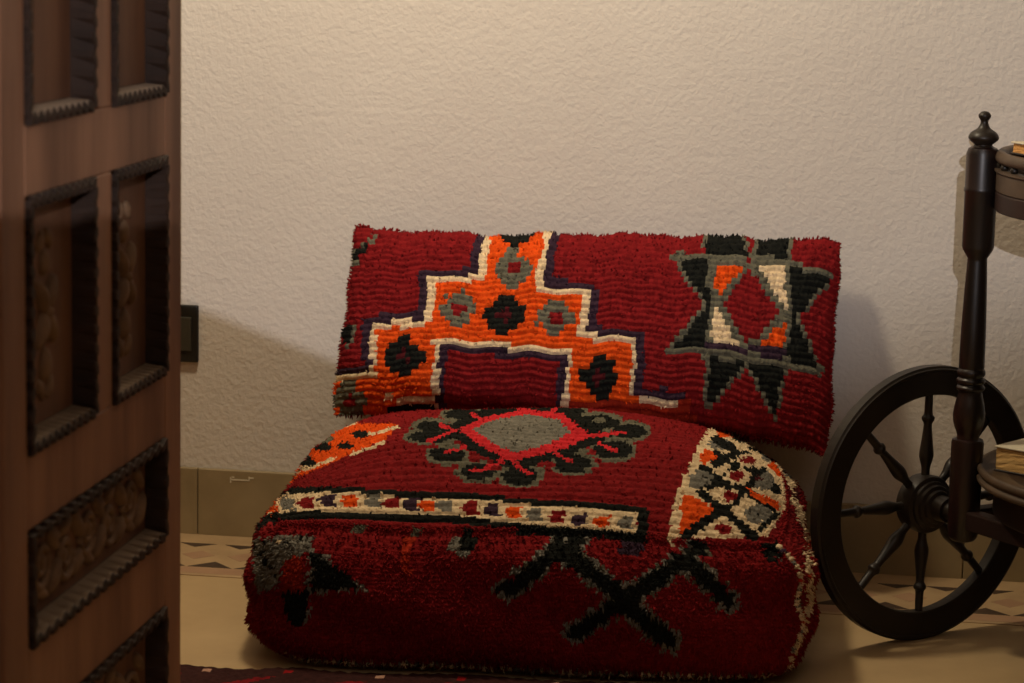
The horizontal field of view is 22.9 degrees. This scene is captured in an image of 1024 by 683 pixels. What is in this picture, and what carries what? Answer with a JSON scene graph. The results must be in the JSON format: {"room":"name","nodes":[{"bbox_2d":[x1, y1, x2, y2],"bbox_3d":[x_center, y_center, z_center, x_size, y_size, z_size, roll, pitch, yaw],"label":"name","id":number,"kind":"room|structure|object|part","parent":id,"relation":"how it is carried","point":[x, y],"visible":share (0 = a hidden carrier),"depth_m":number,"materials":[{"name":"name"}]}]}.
{"room":"traditional dwelling","nodes":[
{"label":"traditional dwelling","id":0,"kind":"room"},
{"bbox_2d":[180,0,1023,504],"bbox_3d":[0.033,-1.086,3.784,6.200,2.850,0.120,3,9,8],"label":"wall","id":1,"kind":"structure","parent":0,"point":[304,123],"depth_m":3.83,"materials":[{"name":"paint"}]},
{"bbox_2d":[181,304,198,362],"bbox_3d":[-0.553,-0.014,3.976,0.120,0.091,0.015,3,9,8],"label":"light switch","id":2,"kind":"object","parent":1,"relation":"attached to","point":[189,313],"visible":0.3,"depth_m":3.97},
{"bbox_2d":[180,466,1023,581],"bbox_3d":[-0.007,0.276,3.942,6.000,0.108,0.011,3,9,8],"label":"baseboard","id":3,"kind":"structure","parent":1,"relation":"attached to","point":[213,501],"depth_m":3.98,"materials":[{"name":"tile"}]},
{"bbox_2d":[180,533,1023,625],"bbox_3d":[-0.027,0.348,3.829,6.000,0.002,0.255,3,9,8],"label":"floor","id":4,"kind":"structure","parent":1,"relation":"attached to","point":[200,554],"depth_m":3.79,"materials":[{"name":"tile"}]},
{"bbox_2d":[180,575,1023,682],"bbox_3d":[-0.497,0.897,0.742,6.200,0.100,6.800,3,9,8],"label":"floor","id":5,"kind":"structure","parent":0,"point":[213,630],"depth_m":3.43,"materials":[{"name":"beige tile"}]},
{"bbox_2d":[180,664,626,682],"bbox_3d":[-0.248,0.458,3.102,0.820,0.010,0.421,3,9,8],"label":"rug","id":6,"kind":"object","parent":5,"relation":"on","point":[188,673],"visible":0.56,"depth_m":3.25,"materials":[{"name":"fabric"}]},
{"bbox_2d":[242,406,820,681],"bbox_3d":[0.039,0.248,3.556,0.779,0.295,0.672,2,9,4],"label":"pouf","id":7,"kind":"object","parent":5,"relation":"on","point":[604,543],"visible":1,"depth_m":3.27,"materials":[{"name":"fabric"}]},
{"bbox_3d":[-0.310,0.274,3.585,0.081,0.213,0.610,2,9,4],"label":"panel","id":8,"kind":"part","parent":7,"relation":"part of","materials":[{"name":"fabric"}]},
{"bbox_3d":[0.017,0.337,3.271,0.711,0.205,0.111,3,9,8],"label":"panel","id":9,"kind":"part","parent":7,"relation":"part of","materials":[{"name":"fabric"}]},
{"bbox_3d":[0.039,0.158,3.539,0.703,0.112,0.607,3,9,8],"label":"panel","id":10,"kind":"part","parent":7,"relation":"part of","materials":[{"name":"fabric"}]},
{"bbox_2d":[331,223,841,456],"bbox_3d":[0.108,-0.008,3.763,0.754,0.314,0.186,3,9,8],"label":"cushion","id":11,"kind":"object","parent":7,"relation":"on","point":[736,334],"visible":0.93,"depth_m":3.71,"materials":[{"name":"fabric"}]},
{"bbox_3d":[0.388,0.299,3.540,0.080,0.210,0.609,2,9,3],"label":"panel","id":12,"kind":"part","parent":7,"relation":"part of","materials":[{"name":"fabric"}]},
{"bbox_2d":[810,111,1023,639],"bbox_3d":[0.826,0.082,3.289,0.634,0.740,0.604,-4,11,-31],"label":"cart","id":13,"kind":"object","parent":5,"relation":"on","point":[925,503],"visible":0.98,"depth_m":3.40,"materials":[{"name":"black wood"}]},
{"bbox_3d":[0.616,0.007,3.378,0.045,0.535,0.045,3,9,8],"label":"post","id":14,"kind":"part","parent":13,"relation":"part of","materials":[{"name":"brown wood"}]},
{"bbox_2d":[976,449,1023,533],"bbox_3d":[0.871,0.207,3.359,0.500,0.066,0.498,3,9,8],"label":"tray","id":15,"kind":"object","parent":13,"relation":"on","point":[1005,515],"depth_m":3.34,"materials":[{"name":"brown wood"}]},
{"bbox_2d":[993,438,1023,475],"bbox_3d":[0.749,0.160,3.369,0.170,0.034,0.122,10,13,42],"label":"book","id":16,"kind":"object","parent":13,"relation":"on","point":[1009,455],"visible":1,"depth_m":3.37,"materials":[{"name":"paper"}]},
{"bbox_2d":[994,145,1023,219],"bbox_3d":[0.880,-0.202,3.292,0.496,0.079,0.494,3,9,8],"label":"tray","id":17,"kind":"object","parent":13,"relation":"on","point":[1008,167],"depth_m":3.25,"materials":[{"name":"black wood"}]},
{"bbox_2d":[1011,141,1023,155],"bbox_3d":[0.744,-0.236,3.182,0.142,0.016,0.200,-2,10,-22],"label":"book","id":18,"kind":"object","parent":13,"relation":"on","point":[1018,148],"visible":1,"depth_m":3.23,"materials":[{"name":"paper"}]},
{"bbox_3d":[-0.244,-0.793,1.958,6.000,2.850,0.120,3,9,8],"label":"doorway","id":19,"kind":"structure","parent":0,"visible":0},
{"bbox_2d":[0,0,180,682],"bbox_3d":[-0.424,-0.480,2.430,0.062,2.045,0.583,3,9,8],"label":"door leaf","id":20,"kind":"structure","parent":19,"relation":"attached to","point":[90,90],"depth_m":2.48,"materials":[{"name":"brown wood"}]},
{"bbox_3d":[-0.440,-0.496,2.310,0.016,0.579,0.197,3,9,8],"label":"panel","id":21,"kind":"part","parent":20,"relation":"part of","materials":[{"name":"brown wood"}]},
{"bbox_3d":[-0.451,-0.029,2.387,0.016,0.237,0.197,3,9,8],"label":"panel","id":22,"kind":"part","parent":20,"relation":"part of","materials":[{"name":"brown wood"}]},
{"bbox_3d":[-0.421,-0.495,2.308,0.024,0.581,0.199,3,9,8],"label":"moulding","id":23,"kind":"part","parent":20,"relation":"part of","materials":[{"name":"brown wood"}]},
{"bbox_3d":[-0.432,-0.028,2.384,0.024,0.239,0.199,3,9,8],"label":"moulding","id":24,"kind":"part","parent":20,"relation":"part of","materials":[{"name":"brown wood"}]},
{"bbox_3d":[-0.438,0.194,2.547,0.016,0.112,0.443,3,9,8],"label":"panel","id":25,"kind":"part","parent":20,"relation":"part of","materials":[{"name":"brown wood"}]},
{"bbox_3d":[-0.424,-0.197,2.482,0.042,0.065,0.446,3,9,8],"label":"rail","id":26,"kind":"part","parent":20,"relation":"part of","materials":[{"name":"brown wood"}]},
{"bbox_3d":[-0.431,0.104,2.532,0.042,0.071,0.446,3,9,8],"label":"rail","id":27,"kind":"part","parent":20,"relation":"part of","materials":[{"name":"brown wood"}]},
{"bbox_3d":[-0.435,0.287,2.562,0.042,0.077,0.446,3,9,8],"label":"rail","id":28,"kind":"part","parent":20,"relation":"part of","materials":[{"name":"brown wood"}]},
{"bbox_3d":[-0.419,0.195,2.544,0.024,0.114,0.445,3,9,8],"label":"moulding","id":29,"kind":"part","parent":20,"relation":"part of","materials":[{"name":"brown wood"}]},
{"bbox_3d":[-0.443,0.418,2.584,0.016,0.189,0.443,3,9,8],"label":"panel","id":30,"kind":"part","parent":20,"relation":"part of","materials":[{"name":"brown wood"}]},
{"bbox_3d":[-0.424,0.419,2.581,0.024,0.191,0.445,3,9,8],"label":"moulding","id":31,"kind":"part","parent":20,"relation":"part of","materials":[{"name":"brown wood"}]},
{"bbox_3d":[-0.403,-0.535,2.556,0.016,0.579,0.189,3,9,8],"label":"panel","id":32,"kind":"part","parent":20,"relation":"part of","materials":[{"name":"brown wood"}]},
{"bbox_3d":[-0.414,-0.069,2.633,0.016,0.237,0.189,3,9,8],"label":"panel","id":33,"kind":"part","parent":20,"relation":"part of","materials":[{"name":"brown wood"}]},
{"bbox_3d":[-0.384,-0.534,2.554,0.024,0.581,0.191,3,9,8],"label":"moulding","id":34,"kind":"part","parent":20,"relation":"part of","materials":[{"name":"brown wood"}]},
{"bbox_3d":[-0.395,-0.068,2.630,0.024,0.239,0.191,3,9,8],"label":"moulding","id":35,"kind":"part","parent":20,"relation":"part of","materials":[{"name":"brown wood"}]}
]}

